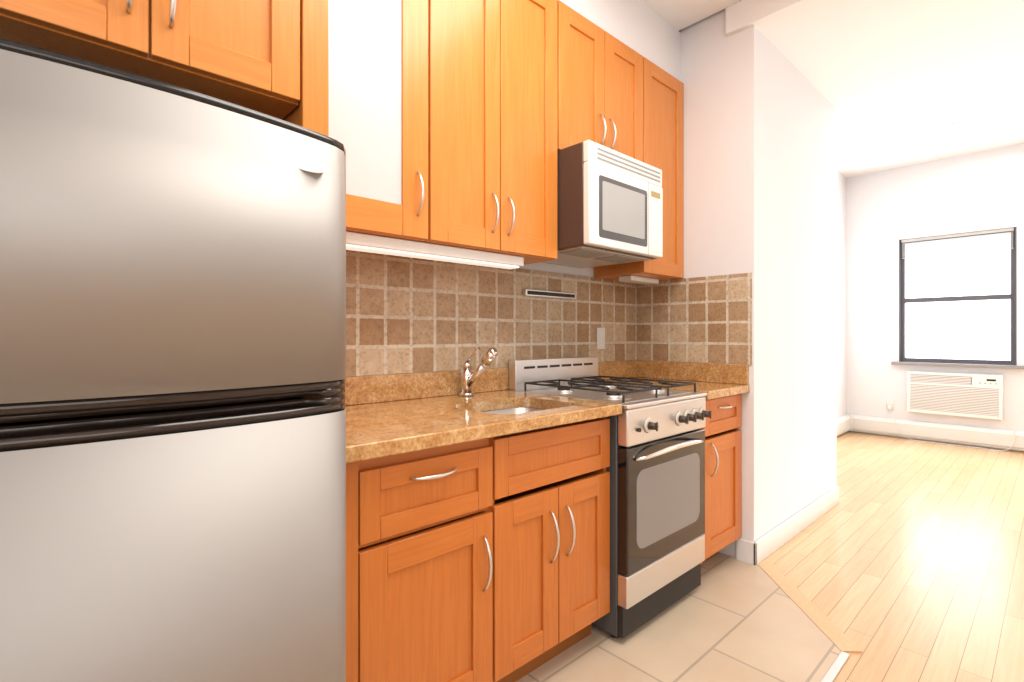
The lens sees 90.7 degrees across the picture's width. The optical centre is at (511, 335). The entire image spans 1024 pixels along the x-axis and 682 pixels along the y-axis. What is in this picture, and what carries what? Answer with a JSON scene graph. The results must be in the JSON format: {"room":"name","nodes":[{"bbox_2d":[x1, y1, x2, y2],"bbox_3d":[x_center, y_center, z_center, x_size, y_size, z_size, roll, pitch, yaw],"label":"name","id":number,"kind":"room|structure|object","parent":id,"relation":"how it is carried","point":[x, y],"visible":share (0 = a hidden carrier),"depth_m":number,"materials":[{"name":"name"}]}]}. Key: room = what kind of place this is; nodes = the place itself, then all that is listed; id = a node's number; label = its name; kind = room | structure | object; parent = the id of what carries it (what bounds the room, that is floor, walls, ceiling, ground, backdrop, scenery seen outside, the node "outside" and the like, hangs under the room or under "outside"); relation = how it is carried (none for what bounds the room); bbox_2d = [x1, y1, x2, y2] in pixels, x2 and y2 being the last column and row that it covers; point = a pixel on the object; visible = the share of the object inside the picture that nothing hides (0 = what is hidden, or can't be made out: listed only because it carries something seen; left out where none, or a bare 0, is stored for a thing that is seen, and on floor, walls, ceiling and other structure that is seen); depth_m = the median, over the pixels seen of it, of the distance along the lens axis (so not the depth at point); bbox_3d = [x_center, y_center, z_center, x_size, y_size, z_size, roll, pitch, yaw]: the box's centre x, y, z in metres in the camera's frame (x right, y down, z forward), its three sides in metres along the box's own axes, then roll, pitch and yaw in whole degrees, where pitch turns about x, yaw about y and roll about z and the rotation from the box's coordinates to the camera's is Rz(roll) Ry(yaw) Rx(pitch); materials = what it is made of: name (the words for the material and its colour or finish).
{"room":"kitchen","nodes":[
{"label":"kitchen","id":0,"kind":"room"},
{"bbox_2d":[516,552,840,681],"bbox_3d":[-0.105,1.159,1.464,3.449,0.004,1.209,0,0,-43],"label":"tile floor","id":1,"kind":"structure","parent":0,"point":[731,619],"depth_m":1.89,"materials":[{"name":"beige tile"}]},
{"bbox_2d":[0,38,345,681],"bbox_3d":[-0.824,0.393,1.022,0.763,1.538,0.815,0,0,-43],"label":"fridge","id":2,"kind":"object","parent":1,"relation":"on","point":[172,382],"visible":1,"depth_m":0.75,"materials":[{"name":"grey metal"}]},
{"bbox_2d":[282,0,328,136],"bbox_3d":[-0.649,-0.130,1.361,0.060,2.578,0.620,0,0,-43],"label":"panel","id":3,"kind":"object","parent":1,"relation":"on","point":[310,111],"depth_m":1.13,"materials":[{"name":"brown wood"}]},
{"bbox_2d":[346,407,609,681],"bbox_3d":[-0.221,0.726,1.739,1.080,0.865,0.646,0,0,-43],"label":"base cabinet","id":4,"kind":"object","parent":1,"relation":"on","point":[485,560],"visible":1,"depth_m":1.47,"materials":[{"name":"brown wood"}]},
{"bbox_2d":[345,360,748,463],"bbox_3d":[0.188,0.298,2.094,2.162,0.297,0.678,0,0,-43],"label":"countertop","id":5,"kind":"structure","parent":4,"relation":"on","point":[390,414],"depth_m":1.86,"materials":[{"name":"brown stone"}]},
{"bbox_2d":[459,347,497,395],"bbox_3d":[-0.141,0.149,2.059,0.065,0.202,0.206,0,0,-43],"label":"faucet","id":6,"kind":"object","parent":5,"relation":"on","point":[468,378],"visible":1,"depth_m":2.08,"materials":[{"name":"silver metal"}]},
{"bbox_2d":[509,356,710,638],"bbox_3d":[0.441,0.638,2.289,0.614,1.048,0.732,0,0,-43],"label":"stove","id":7,"kind":"object","parent":1,"relation":"on","point":[656,469],"visible":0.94,"depth_m":2.04,"materials":[{"name":"grey metal"}]},
{"bbox_2d":[701,394,741,564],"bbox_3d":[0.817,0.726,2.675,0.446,0.865,0.678,0,0,-43],"label":"base cabinet","id":8,"kind":"object","parent":1,"relation":"on","point":[723,480],"visible":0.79,"depth_m":2.47,"materials":[{"name":"brown wood"}]},
{"bbox_2d":[519,0,1023,557],"bbox_3d":[2.834,-0.373,1.599,8.250,3.070,5.300,0,0,-43],"label":"wall","id":9,"kind":"structure","parent":0,"point":[793,220],"depth_m":2.98,"materials":[{"name":"white paint"}]},
{"bbox_2d":[0,0,299,119],"bbox_3d":[-0.870,-0.966,1.158,0.538,0.905,0.618,0,0,-43],"label":"upper cabinet","id":10,"kind":"object","parent":9,"relation":"attached to","point":[244,53],"depth_m":0.98,"materials":[{"name":"brown wood"}]},
{"bbox_2d":[329,0,455,246],"bbox_3d":[-0.528,-0.868,1.678,0.546,1.100,0.318,0,0,-43],"label":"upper cabinet","id":11,"kind":"object","parent":9,"relation":"attached to","point":[392,63],"depth_m":1.62,"materials":[{"name":"brown wood"}]},
{"bbox_2d":[346,231,523,268],"bbox_3d":[-0.218,-0.293,1.692,0.822,0.046,0.271,0,0,-43],"label":"lamp","id":12,"kind":"object","parent":11,"relation":"attached to","point":[355,241],"depth_m":1.74,"materials":[{"name":"white plastic"}]},
{"bbox_2d":[456,0,575,264],"bbox_3d":[-0.120,-0.868,2.055,0.717,1.100,0.318,0,0,-43],"label":"upper cabinet","id":13,"kind":"object","parent":9,"relation":"attached to","point":[457,123],"depth_m":1.95,"materials":[{"name":"brown wood"}]},
{"bbox_2d":[346,250,751,376],"bbox_3d":[0.192,-0.085,2.090,2.162,0.468,0.690,0,0,-43],"label":"tile backsplash","id":14,"kind":"structure","parent":9,"relation":"attached to","point":[410,315],"depth_m":2.40,"materials":[{"name":"tile"}]},
{"bbox_2d":[523,289,575,298],"bbox_3d":[0.193,-0.204,2.531,0.365,0.032,0.024,0,0,-43],"label":"rail","id":15,"kind":"object","parent":14,"relation":"attached to","point":[545,294],"visible":0.94,"depth_m":2.51,"materials":[{"name":"silver metal"}]},
{"bbox_2d":[597,328,604,348],"bbox_3d":[0.498,0.018,2.824,0.070,0.120,0.007,0,0,-43],"label":"electrical outlet","id":16,"kind":"object","parent":14,"relation":"attached to","point":[600,338],"visible":1,"depth_m":2.82,"materials":[{"name":"white plastic"}]},
{"bbox_2d":[576,12,647,163],"bbox_3d":[0.323,-1.101,2.465,0.641,0.635,0.318,0,0,-43],"label":"upper cabinet","id":17,"kind":"object","parent":9,"relation":"attached to","point":[612,78],"depth_m":2.37,"materials":[{"name":"brown wood"}]},
{"bbox_2d":[544,140,662,267],"bbox_3d":[0.347,-0.569,2.373,0.550,0.424,0.486,0,0,-43],"label":"microwave","id":18,"kind":"object","parent":17,"relation":"attached to","point":[609,206],"visible":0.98,"depth_m":2.13,"materials":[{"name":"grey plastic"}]},
{"bbox_2d":[594,60,683,280],"bbox_3d":[0.681,-0.868,2.795,0.481,1.100,0.318,0,0,-43],"label":"upper cabinet","id":19,"kind":"object","parent":9,"relation":"attached to","point":[665,92],"depth_m":2.74,"materials":[{"name":"brown wood"}]},
{"bbox_2d":[619,275,658,284],"bbox_3d":[0.629,-0.293,2.492,0.419,0.046,0.188,0,0,-43],"label":"lamp","id":20,"kind":"object","parent":19,"relation":"attached to","point":[630,279],"depth_m":2.73,"materials":[{"name":"white plastic"}]},
{"bbox_2d":[736,486,838,564],"bbox_3d":[1.712,1.104,3.060,1.416,0.115,0.101,0,0,-43],"label":"baseboard","id":21,"kind":"structure","parent":9,"relation":"attached to","point":[758,551],"depth_m":2.81,"materials":[{"name":"white wood"}]},
{"bbox_2d":[886,400,893,410],"bbox_3d":[4.336,0.804,5.804,0.033,0.115,0.070,0,0,-43],"label":"electrical outlet","id":22,"kind":"object","parent":9,"relation":"attached to","point":[889,404],"visible":1,"depth_m":5.80,"materials":[{"name":"white plastic"}]},
{"bbox_2d":[837,414,1023,450],"bbox_3d":[4.617,1.047,3.278,3.048,0.190,4.948,0,0,-43],"label":"baseboard","id":23,"kind":"structure","parent":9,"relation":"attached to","point":[990,437],"depth_m":5.49,"materials":[{"name":"white wood"}]},
{"bbox_2d":[907,371,1002,419],"bbox_3d":[4.694,0.627,5.385,0.075,0.450,0.770,0,0,-43],"label":"air conditioner unit","id":24,"kind":"object","parent":9,"relation":"attached to","point":[969,395],"visible":1,"depth_m":5.34,"materials":[{"name":"white plastic"}]},
{"bbox_2d":[889,410,1014,450],"bbox_3d":[4.644,0.996,5.393,0.105,0.335,1.028,0,0,-43],"label":"cord","id":25,"kind":"object","parent":24,"relation":"attached to","point":[960,445],"visible":0.96,"depth_m":5.24,"materials":[{"name":"white plastic"}]},
{"bbox_2d":[891,362,1023,368],"bbox_3d":[4.739,0.317,5.420,0.185,0.033,1.070,0,0,-43],"label":"window sill","id":26,"kind":"structure","parent":9,"relation":"attached to","point":[961,365],"depth_m":5.33,"materials":[{"name":"grey stone"}]},
{"bbox_2d":[899,227,1016,364],"bbox_3d":[4.773,-0.393,5.451,0.124,1.388,0.948,0,0,-43],"label":"window","id":27,"kind":"structure","parent":9,"relation":"in","point":[958,308],"depth_m":5.46,"materials":[{"name":"white glass"}]},
{"bbox_2d":[901,227,1013,258],"bbox_3d":[4.746,-0.979,5.426,0.028,0.214,0.910,0,0,-43],"label":"window blind","id":28,"kind":"object","parent":27,"relation":"attached to","point":[964,244],"visible":0.98,"depth_m":5.39,"materials":[{"name":"grey"}]},
{"bbox_2d":[640,0,1023,177],"bbox_3d":[2.834,-1.858,1.599,8.250,0.300,5.300,0,0,-43],"label":"ceiling","id":29,"kind":"structure","parent":0,"point":[899,129],"depth_m":4.43,"materials":[{"name":"white paint"}]},
{"bbox_2d":[726,0,1023,108],"bbox_3d":[3.144,-1.740,1.499,1.430,0.334,4.432,0,0,-43],"label":"ceiling beam","id":30,"kind":"structure","parent":29,"relation":"attached to","point":[837,54],"depth_m":2.67,"materials":[{"name":"white paint"}]},
{"bbox_2d":[759,431,1023,681],"bbox_3d":[2.834,1.192,1.599,8.250,0.060,5.300,0,0,-43],"label":"floor","id":31,"kind":"structure","parent":0,"point":[902,560],"depth_m":2.61,"materials":[{"name":"brown wood"}]},
{"bbox_2d":[758,564,861,681],"bbox_3d":[0.176,1.158,1.198,3.502,0.008,0.543,0,0,-43],"label":"threshold strip","id":32,"kind":"object","parent":31,"relation":"on","point":[835,635],"depth_m":2.04,"materials":[{"name":"brown wood"}]}
]}

